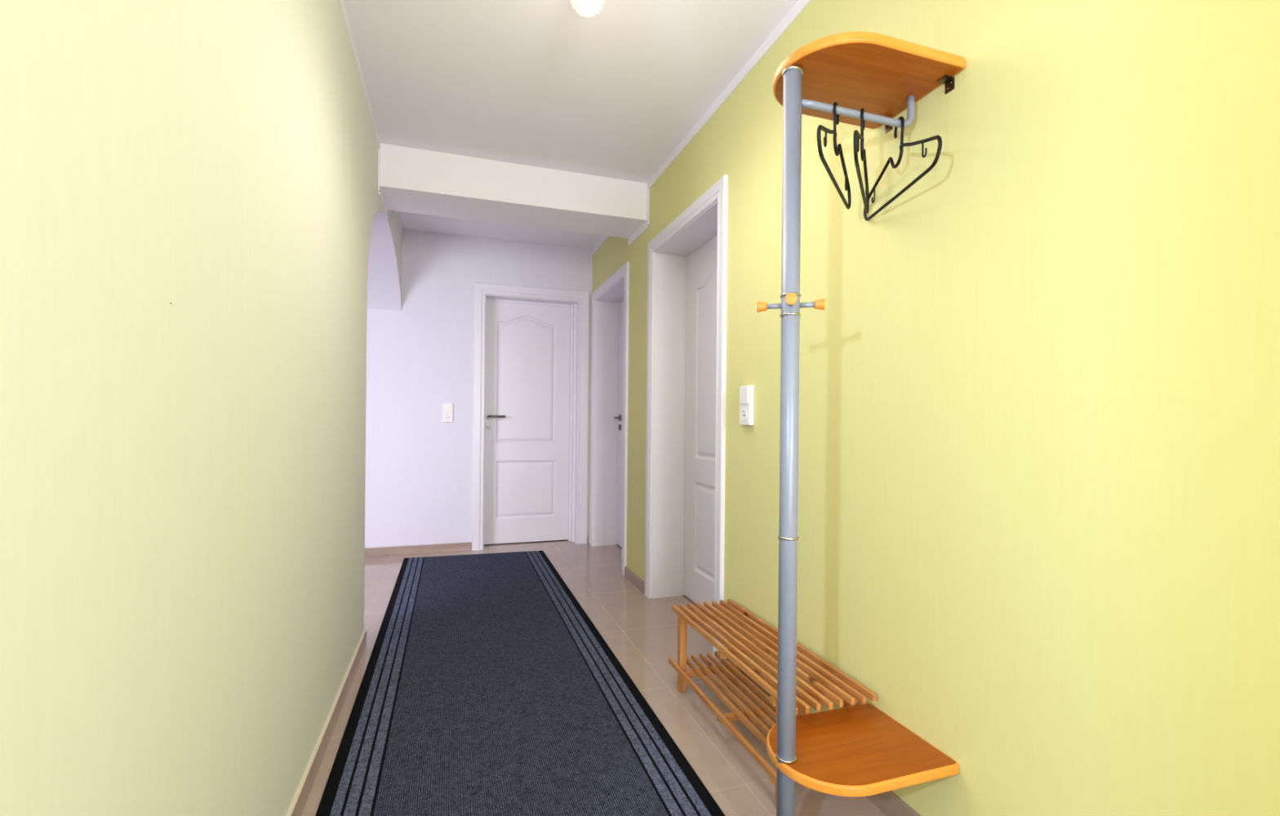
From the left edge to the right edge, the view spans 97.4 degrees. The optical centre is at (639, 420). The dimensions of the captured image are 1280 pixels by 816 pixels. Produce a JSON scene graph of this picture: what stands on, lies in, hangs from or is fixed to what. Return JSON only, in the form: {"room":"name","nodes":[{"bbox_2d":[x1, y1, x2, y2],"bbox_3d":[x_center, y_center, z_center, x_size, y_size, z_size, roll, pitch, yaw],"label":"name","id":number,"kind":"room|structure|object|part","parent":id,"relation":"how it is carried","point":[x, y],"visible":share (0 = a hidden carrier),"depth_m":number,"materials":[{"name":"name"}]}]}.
{"room":"home hallway","nodes":[
{"label":"home hallway","id":0,"kind":"room"},
{"bbox_2d":[0,0,402,815],"bbox_3d":[-1.279,-0.215,2.255,0.246,2.505,4.290,1,0,-18],"label":"wall","id":1,"kind":"structure","parent":0,"point":[190,202],"depth_m":0.81,"materials":[{"name":"paint"}]},
{"bbox_2d":[286,630,366,815],"bbox_3d":[-0.881,1.008,1.434,0.011,0.067,2.472,1,0,-18],"label":"baseboard","id":2,"kind":"structure","parent":1,"relation":"attached to","point":[298,805],"depth_m":1.76,"materials":[{"name":"beige tile"}]},
{"bbox_2d":[337,0,403,235],"bbox_3d":[-0.579,-1.324,0.588,0.006,0.273,7.890,1,0,-18],"label":"trim strip","id":3,"kind":"object","parent":1,"relation":"attached to","point":[341,2],"visible":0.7,"depth_m":2.46,"materials":[{"name":"white paint"}]},
{"bbox_2d":[367,210,401,311],"bbox_3d":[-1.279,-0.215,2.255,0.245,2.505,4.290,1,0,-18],"label":"arch reveal","id":4,"kind":"object","parent":1,"relation":"attached to","point":[383,279],"visible":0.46,"depth_m":4.01,"materials":[{"name":"white paint"}]},
{"bbox_2d":[364,229,592,550],"bbox_3d":[-2.405,-0.225,4.246,4.125,2.505,0.200,1,0,-18],"label":"wall","id":5,"kind":"structure","parent":0,"point":[419,483],"depth_m":4.40,"materials":[{"name":"white paint"}]},
{"bbox_2d":[442,403,453,422],"bbox_3d":[-1.514,-0.061,4.430,0.078,0.149,0.016,1,0,-18],"label":"light switch","id":6,"kind":"object","parent":5,"relation":"attached to","point":[447,408],"visible":1,"depth_m":4.42,"materials":[{"name":"white plastic"}]},
{"bbox_2d":[443,413,452,421],"bbox_3d":[-1.513,-0.025,4.426,0.064,0.064,0.005,1,0,-18],"label":"socket","id":7,"kind":"object","parent":6,"relation":"attached to","point":[446,416],"depth_m":4.43,"materials":[{"name":"white plastic"}]},
{"bbox_2d":[364,535,587,557],"bbox_3d":[-2.393,0.995,4.141,4.103,0.065,0.015,1,0,-18],"label":"baseboard","id":8,"kind":"structure","parent":5,"relation":"attached to","point":[455,547],"depth_m":4.36,"materials":[{"name":"beige tile"}]},
{"bbox_2d":[471,282,589,551],"bbox_3d":[-0.915,-0.029,4.724,0.937,2.140,0.198,1,0,-18],"label":"door","id":9,"kind":"structure","parent":5,"relation":"in","point":[530,437],"depth_m":4.76,"materials":[{"name":"white paint"}]},
{"bbox_3d":[-1.190,-0.033,4.661,0.146,0.020,0.056,1,0,-18],"label":"handle","id":10,"kind":"part","parent":9,"relation":"part of","materials":[{"name":"silver metal"}]},
{"bbox_2d":[343,0,798,249],"bbox_3d":[-1.014,-1.490,0.711,4.700,0.050,8.600,1,0,-18],"label":"ceiling","id":11,"kind":"structure","parent":0,"point":[613,92],"depth_m":2.38,"materials":[{"name":"white paint"}]},
{"bbox_2d":[380,142,647,238],"bbox_3d":[-0.723,-1.348,3.383,1.503,0.228,0.367,1,0,-18],"label":"beam","id":12,"kind":"structure","parent":11,"relation":"attached to","point":[413,180],"depth_m":3.24,"materials":[{"name":"white paint"}]},
{"bbox_2d":[570,0,604,17],"bbox_3d":[-0.170,-1.385,1.815,0.116,0.143,0.116,1,0,-18],"label":"ceiling lamp","id":13,"kind":"object","parent":11,"relation":"attached to","point":[587,8],"visible":1,"depth_m":1.80,"materials":[{"name":"beige glass"}]},
{"bbox_2d":[301,540,886,815],"bbox_3d":[-1.038,1.065,0.711,4.700,0.050,8.600,1,0,-18],"label":"floor","id":14,"kind":"structure","parent":0,"point":[641,631],"depth_m":2.36,"materials":[{"name":"beige tile"}]},
{"bbox_2d":[315,551,724,815],"bbox_3d":[-0.476,1.041,1.969,1.024,0.008,5.020,1,0,-18],"label":"runner rug","id":15,"kind":"object","parent":14,"relation":"on","point":[486,688],"visible":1,"depth_m":1.97,"materials":[{"name":"grey carpet"}]},
{"bbox_2d":[668,599,875,808],"bbox_3d":[0.380,0.897,1.892,0.277,0.312,0.862,1,0,-18],"label":"shoe rack","id":16,"kind":"object","parent":14,"relation":"on","point":[837,683],"visible":0.77,"depth_m":1.87,"materials":[{"name":"brown wood"}]},
{"bbox_3d":[0.164,0.905,2.191,0.029,0.293,0.027,1,0,-18],"label":"leg","id":17,"kind":"part","parent":16,"relation":"part of","materials":[{"name":"brown wood"}]},
{"bbox_3d":[0.373,0.907,2.260,0.029,0.293,0.027,1,0,-18],"label":"leg","id":18,"kind":"part","parent":16,"relation":"part of","materials":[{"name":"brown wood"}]},
{"bbox_3d":[0.387,0.907,1.524,0.029,0.293,0.027,1,0,-18],"label":"leg","id":19,"kind":"part","parent":16,"relation":"part of","materials":[{"name":"brown wood"}]},
{"bbox_3d":[0.596,0.909,1.593,0.029,0.293,0.027,1,0,-18],"label":"leg","id":20,"kind":"part","parent":16,"relation":"part of","materials":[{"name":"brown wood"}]},
{"bbox_2d":[756,31,965,815],"bbox_3d":[0.490,0.106,1.372,0.447,1.897,0.301,1,0,-18],"label":"stand","id":21,"kind":"object","parent":14,"relation":"on","point":[857,751],"visible":0.98,"depth_m":1.30,"materials":[{"name":"silver metal"}]},
{"bbox_3d":[0.288,-0.269,1.331,0.022,0.026,0.026,1,0,14],"label":"peg knob","id":22,"kind":"part","parent":21,"relation":"part of","materials":[{"name":"orange wood"}]},
{"bbox_3d":[0.336,-0.269,1.252,0.026,0.026,0.022,1,0,14],"label":"peg knob","id":23,"kind":"part","parent":21,"relation":"part of","materials":[{"name":"orange wood"}]},
{"bbox_3d":[0.415,-0.268,1.300,0.022,0.026,0.026,1,0,14],"label":"peg knob","id":24,"kind":"part","parent":21,"relation":"part of","materials":[{"name":"orange wood"}]},
{"bbox_2d":[817,102,851,208],"bbox_3d":[0.474,-0.664,1.358,0.008,0.197,0.394,1,0,30],"label":"clothes hanger","id":25,"kind":"object","parent":21,"relation":"hanging from","point":[837,149],"visible":1,"depth_m":1.34,"materials":[{"name":"black plastic"}]},
{"bbox_3d":[0.531,-0.777,1.372,0.339,0.082,0.022,1,0,-18],"label":"hanging rail","id":26,"kind":"part","parent":21,"relation":"part of","materials":[{"name":"silver metal"}]},
{"bbox_2d":[853,107,869,213],"bbox_3d":[0.547,-0.663,1.383,0.009,0.197,0.394,1,0,26],"label":"clothes hanger","id":27,"kind":"object","parent":21,"relation":"hanging from","point":[856,136],"visible":1,"depth_m":1.36,"materials":[{"name":"black plastic"}]},
{"bbox_2d":[766,703,958,797],"bbox_3d":[0.507,0.804,1.379,0.397,0.024,0.301,1,0,-18],"label":"shelf","id":28,"kind":"object","parent":21,"relation":"attached to","point":[857,751],"depth_m":1.33,"materials":[{"name":"orange wood"}]},
{"bbox_2d":[773,31,965,128],"bbox_3d":[0.522,-0.831,1.379,0.397,0.024,0.301,1,0,-18],"label":"shelf","id":29,"kind":"object","parent":21,"relation":"attached to","point":[878,73],"depth_m":1.32,"materials":[{"name":"orange wood"}]},
{"bbox_2d":[863,116,942,221],"bbox_3d":[0.651,-0.662,1.420,0.009,0.197,0.394,1,0,-1],"label":"clothes hanger","id":30,"kind":"object","parent":21,"relation":"hanging from","point":[938,138],"visible":0.94,"depth_m":1.40,"materials":[{"name":"black plastic"}]},
{"bbox_2d":[591,0,1279,815],"bbox_3d":[0.915,-0.194,1.196,0.240,2.505,8.090,1,0,-18],"label":"wall","id":31,"kind":"structure","parent":0,"point":[1038,508],"depth_m":1.15,"materials":[{"name":"paint"}]},
{"bbox_2d":[589,262,629,576],"bbox_3d":[-0.136,-0.011,4.309,0.258,2.120,1.010,1,0,-18],"label":"door","id":32,"kind":"structure","parent":31,"relation":"in","point":[610,317],"depth_m":4.69,"materials":[{"name":"white paint"}]},
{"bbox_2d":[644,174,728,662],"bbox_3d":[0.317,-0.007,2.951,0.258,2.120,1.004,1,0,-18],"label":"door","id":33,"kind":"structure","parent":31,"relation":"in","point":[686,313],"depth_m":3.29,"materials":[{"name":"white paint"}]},
{"bbox_2d":[591,0,810,254],"bbox_3d":[0.841,-1.311,1.062,0.006,0.273,7.890,1,0,-18],"label":"trim strip","id":34,"kind":"object","parent":31,"relation":"attached to","point":[800,5],"visible":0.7,"depth_m":2.47,"materials":[{"name":"white paint"}]},
{"bbox_2d":[739,385,754,425],"bbox_3d":[0.423,-0.059,2.244,0.026,0.157,0.084,1,0,-18],"label":"light switch","id":35,"kind":"object","parent":31,"relation":"attached to","point":[746,393],"visible":1,"depth_m":2.21,"materials":[{"name":"white plastic"}]},
{"bbox_2d":[739,406,748,423],"bbox_3d":[0.414,-0.022,2.241,0.005,0.068,0.070,1,0,-18],"label":"socket","id":36,"kind":"object","parent":35,"relation":"attached to","point":[744,411],"depth_m":2.24,"materials":[{"name":"white plastic"}]},
{"bbox_2d":[624,566,920,815],"bbox_3d":[0.983,1.027,0.554,0.015,0.065,6.822,1,0,-18],"label":"baseboard","id":37,"kind":"structure","parent":31,"relation":"attached to","point":[888,802],"depth_m":1.51,"materials":[{"name":"beige tile"}]}
]}

